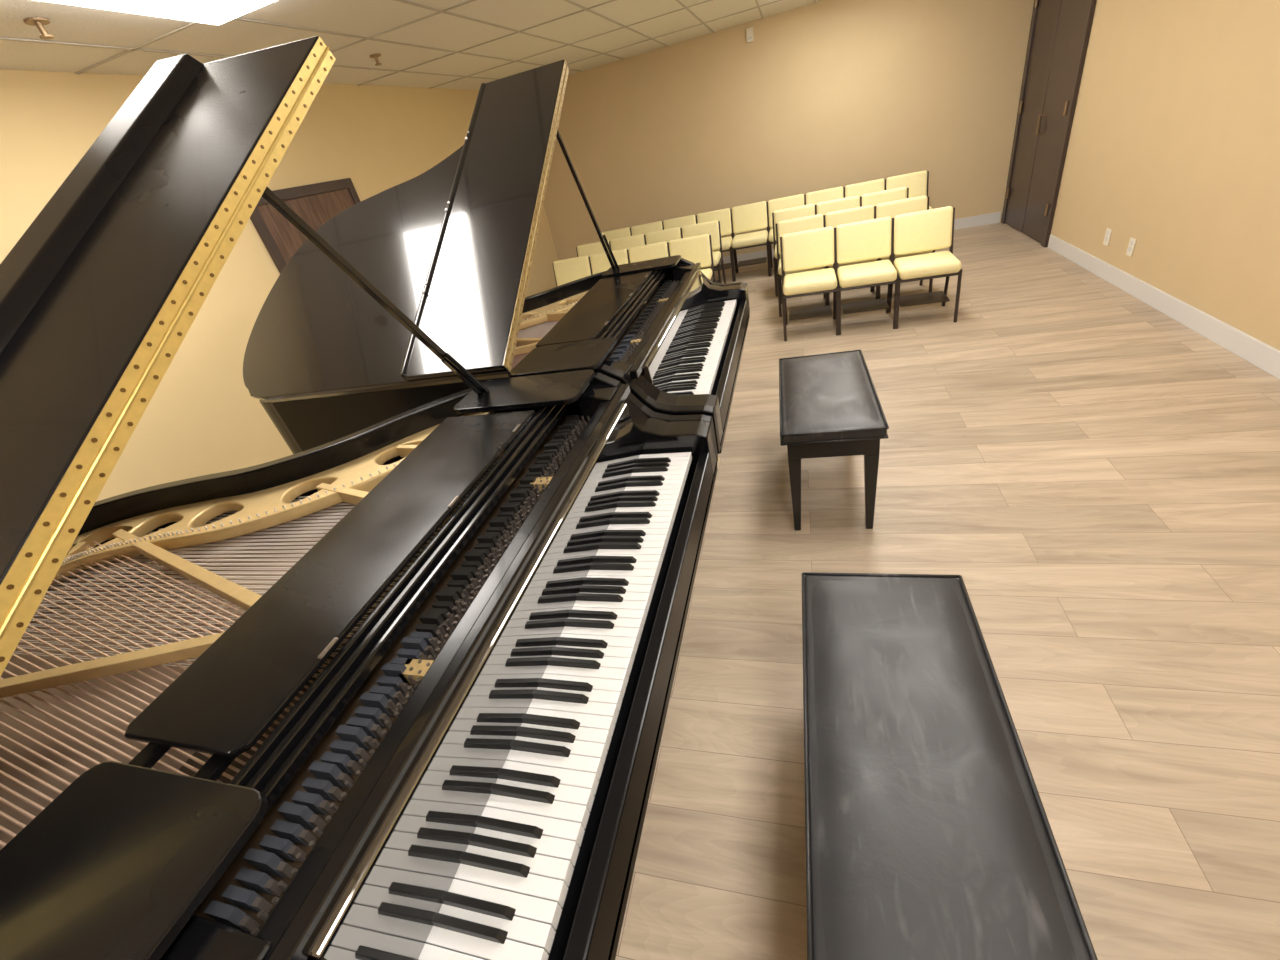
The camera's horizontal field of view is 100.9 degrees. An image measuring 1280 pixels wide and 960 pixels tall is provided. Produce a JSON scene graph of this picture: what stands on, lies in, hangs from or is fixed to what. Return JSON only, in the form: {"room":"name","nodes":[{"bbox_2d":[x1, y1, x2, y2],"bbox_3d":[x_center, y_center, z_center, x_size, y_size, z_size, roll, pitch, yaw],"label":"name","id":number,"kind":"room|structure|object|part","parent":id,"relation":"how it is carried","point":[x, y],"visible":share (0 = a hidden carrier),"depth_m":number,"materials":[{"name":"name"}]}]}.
{"room":"music room","nodes":[
{"label":"music room","id":0,"kind":"room"},
{"bbox_2d":[0,69,557,501],"bbox_3d":[-2.415,-0.842,2.933,0.100,2.290,9.880,-2,34,18],"label":"wall","id":1,"kind":"structure","parent":0,"point":[202,418],"depth_m":2.97,"materials":[{"name":"paint"}]},
{"bbox_2d":[250,178,360,273],"bbox_3d":[-2.029,-1.212,3.901,0.070,1.720,0.950,-2,34,18],"label":"door","id":2,"kind":"structure","parent":1,"relation":"in","point":[316,204],"depth_m":3.42,"materials":[{"name":"brown wood"}]},
{"bbox_2d":[0,0,821,89],"bbox_3d":[-0.107,-1.903,1.503,5.440,0.050,9.880,-2,34,18],"label":"ceiling","id":3,"kind":"structure","parent":0,"point":[363,18],"depth_m":3.03,"materials":[{"name":"tile"}]},
{"bbox_2d":[23,17,53,39],"bbox_3d":[-2.103,-1.585,1.858,0.070,0.049,0.070,-2,34,18],"label":"sprinkler","id":4,"kind":"object","parent":3,"relation":"attached to","point":[38,22],"visible":1,"depth_m":1.85,"materials":[{"name":"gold metal"}]},
{"bbox_2d":[38,0,276,24],"bbox_3d":[-1.606,-1.599,1.690,0.490,0.039,0.980,-2,34,18],"label":"ceiling light","id":5,"kind":"object","parent":3,"relation":"in","point":[216,12],"depth_m":1.92,"materials":[{"name":"white plastic"}]},
{"bbox_2d":[370,53,381,65],"bbox_3d":[-1.642,-2.620,3.296,0.070,0.049,0.070,-2,34,18],"label":"sprinkler","id":6,"kind":"object","parent":3,"relation":"attached to","point":[375,56],"visible":1,"depth_m":3.29,"materials":[{"name":"gold metal"}]},
{"bbox_2d":[0,0,815,88],"bbox_3d":[-0.101,-1.879,1.518,5.240,0.005,9.680,-2,34,18],"label":"grid","id":7,"kind":"object","parent":3,"relation":"attached to","point":[137,48],"depth_m":3.17,"materials":[{"name":"white metal"}]},
{"bbox_2d":[543,0,1033,259],"bbox_3d":[1.259,-3.698,5.997,5.240,2.290,0.100,-2,34,18],"label":"wall","id":8,"kind":"structure","parent":0,"point":[825,94],"depth_m":5.65,"materials":[{"name":"paint"}]},
{"bbox_2d":[746,27,753,42],"bbox_3d":[1.117,-4.520,5.367,0.070,0.110,0.033,-2,34,18],"label":"wall sensor","id":9,"kind":"object","parent":8,"relation":"attached to","point":[749,32],"visible":1,"depth_m":5.36,"materials":[{"name":"beige plastic"}]},
{"bbox_2d":[718,212,1000,264],"bbox_3d":[1.444,-2.765,6.534,5.200,0.110,0.013,-2,34,18],"label":"baseboard","id":10,"kind":"structure","parent":8,"relation":"attached to","point":[991,218],"depth_m":5.84,"materials":[{"name":"white"}]},
{"bbox_2d":[615,222,1279,959],"bbox_3d":[0.360,0.027,2.741,5.440,0.050,9.880,-2,34,18],"label":"floor","id":11,"kind":"structure","parent":0,"point":[1098,474],"depth_m":1.82,"materials":[{"name":"wood"}]},
{"bbox_2d":[0,36,717,959],"bbox_3d":[-0.915,0.145,1.222,1.945,1.873,1.560,-2,34,18],"label":"grand piano","id":12,"kind":"object","parent":11,"relation":"on","point":[398,687],"visible":1,"depth_m":0.88,"materials":[{"name":"black paint"}]},
{"bbox_3d":[-1.199,0.095,1.517,1.641,0.034,0.407,-24,34,-17],"label":"iron plate","id":13,"kind":"part","parent":12,"relation":"part of","materials":[{"name":"gold metal"}]},
{"bbox_2d":[0,370,594,959],"bbox_3d":[-0.491,0.119,1.080,0.400,0.060,1.510,-2,34,18],"label":"music stand","id":14,"kind":"object","parent":12,"relation":"attached to","point":[120,864],"depth_m":0.75,"materials":[{"name":"black wood"}]},
{"bbox_3d":[-0.219,0.165,1.068,0.067,0.125,1.434,-2,34,18],"label":"fallboard rail","id":15,"kind":"part","parent":12,"relation":"part of","materials":[{"name":"black paint"}]},
{"bbox_2d":[243,59,749,460],"bbox_3d":[-0.558,-0.725,2.444,1.945,1.872,1.537,-2,34,18],"label":"grand piano","id":16,"kind":"object","parent":11,"relation":"on","point":[451,245],"visible":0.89,"depth_m":2.07,"materials":[{"name":"black paint"}]},
{"bbox_3d":[-0.988,-1.038,2.193,1.300,0.873,1.268,-2,34,18],"label":"lid","id":17,"kind":"part","parent":16,"relation":"part of","materials":[{"name":"black paint"}]},
{"bbox_3d":[-0.844,-0.768,2.729,1.641,0.034,0.407,-24,34,-17],"label":"iron plate","id":18,"kind":"part","parent":16,"relation":"part of","materials":[{"name":"gold metal"}]},
{"bbox_2d":[508,255,680,377],"bbox_3d":[-0.137,-0.744,2.293,0.400,0.060,1.510,-2,34,18],"label":"music stand","id":19,"kind":"object","parent":16,"relation":"attached to","point":[572,344],"depth_m":2.10,"materials":[{"name":"black wood"}]},
{"bbox_3d":[0.136,-0.699,2.281,0.067,0.125,1.434,-2,34,18],"label":"fallboard rail","id":20,"kind":"part","parent":16,"relation":"part of","materials":[{"name":"black paint"}]},
{"bbox_2d":[552,255,591,285],"bbox_3d":[-0.656,-1.782,5.234,0.407,0.707,0.443,-2,34,18],"label":"chair","id":21,"kind":"object","parent":11,"relation":"on","point":[571,269],"visible":0.27,"depth_m":5.21,"materials":[{"name":"fabric"}]},
{"bbox_2d":[576,241,610,256],"bbox_3d":[-0.489,-2.189,5.805,0.407,0.707,0.443,-2,34,18],"label":"chair","id":22,"kind":"object","parent":11,"relation":"on","point":[592,248],"visible":0.13,"depth_m":5.77,"materials":[{"name":"fabric"}]},
{"bbox_2d":[589,249,628,274],"bbox_3d":[-0.280,-1.797,5.114,0.407,0.707,0.443,-2,34,18],"label":"chair","id":23,"kind":"object","parent":11,"relation":"on","point":[599,262],"visible":0.19,"depth_m":5.09,"materials":[{"name":"fabric"}]},
{"bbox_2d":[600,227,630,241],"bbox_3d":[-0.275,-2.597,6.360,0.407,0.707,0.443,-2,34,18],"label":"chair","id":24,"kind":"object","parent":11,"relation":"on","point":[623,232],"visible":0.09,"depth_m":6.30,"materials":[{"name":"fabric"}]},
{"bbox_2d":[610,234,645,250],"bbox_3d":[-0.113,-2.203,5.685,0.407,0.707,0.443,-2,34,18],"label":"chair","id":25,"kind":"object","parent":11,"relation":"on","point":[628,242],"visible":0.15,"depth_m":5.64,"materials":[{"name":"fabric"}]},
{"bbox_2d":[630,221,662,235],"bbox_3d":[0.101,-2.611,6.240,0.407,0.707,0.443,-2,34,18],"label":"chair","id":26,"kind":"object","parent":11,"relation":"on","point":[654,226],"visible":0.13,"depth_m":6.20,"materials":[{"name":"fabric"}]},
{"bbox_2d":[628,242,668,262],"bbox_3d":[0.096,-1.811,4.994,0.407,0.707,0.443,-2,34,18],"label":"chair","id":27,"kind":"object","parent":11,"relation":"on","point":[655,250],"visible":0.28,"depth_m":4.95,"materials":[{"name":"fabric"}]},
{"bbox_2d":[645,227,681,244],"bbox_3d":[0.263,-2.217,5.565,0.407,0.707,0.443,-2,34,18],"label":"chair","id":28,"kind":"object","parent":11,"relation":"on","point":[666,235],"visible":0.21,"depth_m":5.52,"materials":[{"name":"fabric"}]},
{"bbox_2d":[663,215,701,268],"bbox_3d":[0.477,-2.625,6.120,0.407,0.707,0.443,-2,34,18],"label":"chair","id":29,"kind":"object","parent":11,"relation":"on","point":[680,222],"visible":0.16,"depth_m":6.08,"materials":[{"name":"fabric"}]},
{"bbox_3d":[0.469,-2.896,6.127,0.379,0.265,0.105,-2,34,18],"label":"backrest","id":30,"kind":"part","parent":29,"relation":"part of","materials":[{"name":"fabric"}]},
{"bbox_2d":[668,234,714,281],"bbox_3d":[0.472,-1.825,4.874,0.407,0.707,0.443,-2,34,18],"label":"chair","id":31,"kind":"object","parent":11,"relation":"on","point":[695,249],"visible":0.42,"depth_m":4.84,"materials":[{"name":"fabric"}]},
{"bbox_3d":[0.464,-2.095,4.881,0.379,0.265,0.105,-2,34,18],"label":"backrest","id":32,"kind":"part","parent":31,"relation":"part of","materials":[{"name":"fabric"}]},
{"bbox_3d":[0.456,-1.829,4.824,0.379,0.080,0.360,-2,34,18],"label":"seat","id":33,"kind":"part","parent":31,"relation":"part of","materials":[{"name":"fabric"}]},
{"bbox_2d":[681,220,725,283],"bbox_3d":[0.639,-2.231,5.445,0.407,0.707,0.443,-2,34,18],"label":"chair","id":34,"kind":"object","parent":11,"relation":"on","point":[712,228],"visible":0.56,"depth_m":5.40,"materials":[{"name":"fabric"}]},
{"bbox_3d":[0.631,-2.502,5.451,0.379,0.265,0.105,-2,34,18],"label":"backrest","id":35,"kind":"part","parent":34,"relation":"part of","materials":[{"name":"fabric"}]},
{"bbox_3d":[0.623,-2.236,5.394,0.379,0.080,0.360,-2,34,18],"label":"seat","id":36,"kind":"part","parent":34,"relation":"part of","materials":[{"name":"fabric"}]},
{"bbox_2d":[696,208,736,281],"bbox_3d":[0.853,-2.639,6.000,0.407,0.707,0.443,-2,34,18],"label":"chair","id":37,"kind":"object","parent":11,"relation":"on","point":[722,215],"visible":0.52,"depth_m":5.95,"materials":[{"name":"fabric"}]},
{"bbox_3d":[0.845,-2.910,6.007,0.379,0.265,0.105,-2,34,18],"label":"backrest","id":38,"kind":"part","parent":37,"relation":"part of","materials":[{"name":"fabric"}]},
{"bbox_3d":[0.837,-2.644,5.949,0.379,0.080,0.360,-2,34,18],"label":"seat","id":39,"kind":"part","parent":37,"relation":"part of","materials":[{"name":"fabric"}]},
{"bbox_2d":[731,201,769,281],"bbox_3d":[1.229,-2.654,5.880,0.407,0.707,0.443,-2,34,18],"label":"chair","id":40,"kind":"object","parent":11,"relation":"on","point":[754,216],"visible":0.98,"depth_m":5.85,"materials":[{"name":"fabric"}]},
{"bbox_3d":[1.213,-2.658,5.830,0.379,0.080,0.360,-2,34,18],"label":"seat","id":41,"kind":"part","parent":40,"relation":"part of","materials":[{"name":"fabric"}]},
{"bbox_3d":[1.221,-2.924,5.887,0.379,0.265,0.105,-2,34,18],"label":"backrest","id":42,"kind":"part","parent":40,"relation":"part of","materials":[{"name":"fabric"}]},
{"bbox_2d":[767,194,804,275],"bbox_3d":[1.605,-2.668,5.760,0.407,0.707,0.443,-2,34,18],"label":"chair","id":43,"kind":"object","parent":11,"relation":"on","point":[773,205],"visible":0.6,"depth_m":5.73,"materials":[{"name":"fabric"}]},
{"bbox_3d":[1.589,-2.672,5.710,0.379,0.080,0.360,-2,34,18],"label":"seat","id":44,"kind":"part","parent":43,"relation":"part of","materials":[{"name":"fabric"}]},
{"bbox_3d":[1.597,-2.938,5.767,0.379,0.265,0.105,-2,34,18],"label":"backrest","id":45,"kind":"part","parent":43,"relation":"part of","materials":[{"name":"fabric"}]},
{"bbox_2d":[772,204,815,296],"bbox_3d":[1.496,-2.208,5.085,0.407,0.707,0.443,-2,34,18],"label":"chair","id":46,"kind":"object","parent":11,"relation":"on","point":[805,210],"visible":0.41,"depth_m":5.05,"materials":[{"name":"fabric"}]},
{"bbox_3d":[1.480,-2.212,5.034,0.379,0.080,0.360,-2,34,18],"label":"seat","id":47,"kind":"part","parent":46,"relation":"part of","materials":[{"name":"fabric"}]},
{"bbox_3d":[1.488,-2.478,5.091,0.379,0.265,0.105,-2,34,18],"label":"backrest","id":48,"kind":"part","parent":46,"relation":"part of","materials":[{"name":"fabric"}]},
{"bbox_2d":[776,214,826,316],"bbox_3d":[1.396,-1.848,4.562,0.407,0.707,0.443,-2,34,18],"label":"chair","id":49,"kind":"object","parent":11,"relation":"on","point":[812,222],"visible":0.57,"depth_m":4.52,"materials":[{"name":"fabric"}]},
{"bbox_3d":[1.388,-2.119,4.569,0.379,0.265,0.105,-2,34,18],"label":"backrest","id":50,"kind":"part","parent":49,"relation":"part of","materials":[{"name":"fabric"}]},
{"bbox_3d":[1.380,-1.853,4.512,0.379,0.080,0.360,-2,34,18],"label":"seat","id":51,"kind":"part","parent":49,"relation":"part of","materials":[{"name":"fabric"}]},
{"bbox_2d":[780,226,838,340],"bbox_3d":[1.300,-1.500,4.056,0.407,0.707,0.443,-2,34,18],"label":"chair","id":52,"kind":"object","parent":11,"relation":"on","point":[814,248],"visible":1,"depth_m":4.03,"materials":[{"name":"fabric"}]},
{"bbox_3d":[1.292,-1.770,4.063,0.379,0.265,0.105,-2,34,18],"label":"backrest","id":53,"kind":"part","parent":52,"relation":"part of","materials":[{"name":"fabric"}]},
{"bbox_3d":[1.284,-1.504,4.005,0.379,0.080,0.360,-2,34,18],"label":"seat","id":54,"kind":"part","parent":52,"relation":"part of","materials":[{"name":"fabric"}]},
{"bbox_2d":[805,186,843,204],"bbox_3d":[1.982,-2.682,5.640,0.407,0.707,0.443,-2,34,18],"label":"chair","id":55,"kind":"object","parent":11,"relation":"on","point":[815,197],"visible":0.15,"depth_m":5.60,"materials":[{"name":"fabric"}]},
{"bbox_2d":[779,350,888,530],"bbox_3d":[0.838,-0.193,2.382,0.401,0.502,0.778,-2,34,18],"label":"piano bench","id":56,"kind":"object","parent":11,"relation":"on","point":[830,406],"visible":1,"depth_m":2.10,"materials":[{"name":"leather"}]},
{"bbox_3d":[0.789,-0.395,2.252,0.368,0.011,0.745,-2,34,18],"label":"seat","id":57,"kind":"part","parent":56,"relation":"part of","materials":[{"name":"leather"}]},
{"bbox_2d":[780,351,886,442],"bbox_3d":[0.794,-0.375,2.265,0.392,0.044,0.769,-2,34,18],"label":"seat cushion","id":58,"kind":"object","parent":56,"relation":"on","point":[828,397],"depth_m":2.14,"materials":[{"name":"leather"}]},
{"bbox_2d":[816,196,860,267],"bbox_3d":[1.873,-2.222,4.965,0.407,0.707,0.443,-2,34,18],"label":"chair","id":59,"kind":"object","parent":11,"relation":"on","point":[823,208],"visible":0.19,"depth_m":4.92,"materials":[{"name":"fabric"}]},
{"bbox_3d":[1.865,-2.492,4.971,0.379,0.265,0.105,-2,34,18],"label":"backrest","id":60,"kind":"part","parent":59,"relation":"part of","materials":[{"name":"fabric"}]},
{"bbox_2d":[824,205,878,304],"bbox_3d":[1.772,-1.862,4.442,0.407,0.707,0.443,-2,34,18],"label":"chair","id":61,"kind":"object","parent":11,"relation":"on","point":[833,219],"visible":0.25,"depth_m":4.39,"materials":[{"name":"fabric"}]},
{"bbox_3d":[1.764,-2.133,4.449,0.379,0.265,0.105,-2,34,18],"label":"backrest","id":62,"kind":"part","parent":61,"relation":"part of","materials":[{"name":"fabric"}]},
{"bbox_3d":[1.756,-1.867,4.392,0.379,0.080,0.360,-2,34,18],"label":"seat","id":63,"kind":"part","parent":61,"relation":"part of","materials":[{"name":"fabric"}]},
{"bbox_2d":[844,179,884,197],"bbox_3d":[2.358,-2.696,5.520,0.407,0.707,0.443,-2,34,18],"label":"chair","id":64,"kind":"object","parent":11,"relation":"on","point":[858,189],"visible":0.2,"depth_m":5.48,"materials":[{"name":"fabric"}]},
{"bbox_2d":[835,217,897,334],"bbox_3d":[1.676,-1.514,3.936,0.407,0.707,0.443,-2,34,18],"label":"chair","id":65,"kind":"object","parent":11,"relation":"on","point":[873,238],"visible":0.98,"depth_m":3.91,"materials":[{"name":"fabric"}]},
{"bbox_3d":[1.668,-1.785,3.943,0.379,0.265,0.105,-2,34,18],"label":"backrest","id":66,"kind":"part","parent":65,"relation":"part of","materials":[{"name":"fabric"}]},
{"bbox_3d":[1.660,-1.518,3.885,0.379,0.080,0.360,-2,34,18],"label":"seat","id":67,"kind":"part","parent":65,"relation":"part of","materials":[{"name":"fabric"}]},
{"bbox_2d":[861,187,908,206],"bbox_3d":[2.249,-2.236,4.845,0.407,0.707,0.443,-2,34,18],"label":"chair","id":68,"kind":"object","parent":11,"relation":"on","point":[874,198],"visible":0.2,"depth_m":4.80,"materials":[{"name":"fabric"}]},
{"bbox_2d":[873,195,934,298],"bbox_3d":[2.148,-1.877,4.323,0.407,0.707,0.443,-2,34,18],"label":"chair","id":69,"kind":"object","parent":11,"relation":"on","point":[891,209],"visible":0.32,"depth_m":4.27,"materials":[{"name":"fabric"}]},
{"bbox_3d":[2.140,-2.147,4.329,0.379,0.265,0.105,-2,34,18],"label":"backrest","id":70,"kind":"part","parent":69,"relation":"part of","materials":[{"name":"fabric"}]},
{"bbox_3d":[2.132,-1.881,4.272,0.379,0.080,0.360,-2,34,18],"label":"seat","id":71,"kind":"part","parent":69,"relation":"part of","materials":[{"name":"fabric"}]},
{"bbox_2d":[885,170,931,209],"bbox_3d":[2.734,-2.710,5.401,0.407,0.707,0.443,-2,34,18],"label":"chair","id":72,"kind":"object","parent":11,"relation":"on","point":[917,182],"visible":0.23,"depth_m":5.36,"materials":[{"name":"fabric"}]},
{"bbox_3d":[2.726,-2.980,5.407,0.379,0.265,0.105,-2,34,18],"label":"backrest","id":73,"kind":"part","parent":72,"relation":"part of","materials":[{"name":"fabric"}]},
{"bbox_3d":[2.736,-2.707,5.407,0.407,0.695,0.435,-2,34,18],"label":"frame","id":74,"kind":"part","parent":72,"relation":"part of","materials":[{"name":"brown"}]},
{"bbox_2d":[889,206,962,328],"bbox_3d":[2.052,-1.528,3.816,0.407,0.707,0.443,-2,34,18],"label":"chair","id":75,"kind":"object","parent":11,"relation":"on","point":[932,229],"visible":0.97,"depth_m":3.79,"materials":[{"name":"fabric"}]},
{"bbox_3d":[2.044,-1.799,3.823,0.379,0.265,0.105,-2,34,18],"label":"backrest","id":76,"kind":"part","parent":75,"relation":"part of","materials":[{"name":"fabric"}]},
{"bbox_3d":[2.036,-1.533,3.765,0.379,0.080,0.360,-2,34,18],"label":"seat","id":77,"kind":"part","parent":75,"relation":"part of","materials":[{"name":"fabric"}]},
{"bbox_2d":[801,572,1097,959],"bbox_3d":[0.544,0.702,1.098,0.373,0.502,0.938,-2,34,18],"label":"piano bench","id":78,"kind":"object","parent":11,"relation":"on","point":[929,835],"visible":1,"depth_m":0.91,"materials":[{"name":"leather"}]},
{"bbox_2d":[1050,0,1279,349],"bbox_3d":[2.669,-1.033,1.312,0.100,2.290,9.880,-2,34,18],"label":"wall","id":79,"kind":"structure","parent":0,"point":[1173,148],"depth_m":3.03,"materials":[{"name":"paint"}]},
{"bbox_2d":[1001,0,1096,246],"bbox_3d":[3.574,-3.341,4.691,0.060,2.160,1.260,-2,34,18],"label":"door","id":80,"kind":"structure","parent":79,"relation":"in","point":[1059,34],"depth_m":4.67,"materials":[{"name":"brown wood"}]},
{"bbox_2d":[1103,228,1111,245],"bbox_3d":[3.386,-1.760,3.828,0.009,0.110,0.070,-2,34,18],"label":"wall outlet","id":81,"kind":"object","parent":79,"relation":"attached to","point":[1108,231],"visible":1,"depth_m":3.82,"materials":[{"name":"beige plastic"}]},
{"bbox_2d":[1126,237,1136,256],"bbox_3d":[3.307,-1.568,3.558,0.009,0.110,0.070,-2,34,18],"label":"wall outlet","id":82,"kind":"object","parent":79,"relation":"attached to","point":[1132,242],"visible":1,"depth_m":3.55,"materials":[{"name":"beige plastic"}]},
{"bbox_2d":[1048,235,1279,379],"bbox_3d":[2.681,0.235,1.391,0.013,0.110,8.380,-2,34,18],"label":"baseboard","id":83,"kind":"structure","parent":79,"relation":"attached to","point":[1256,352],"depth_m":3.09,"materials":[{"name":"white wood"}]}
]}

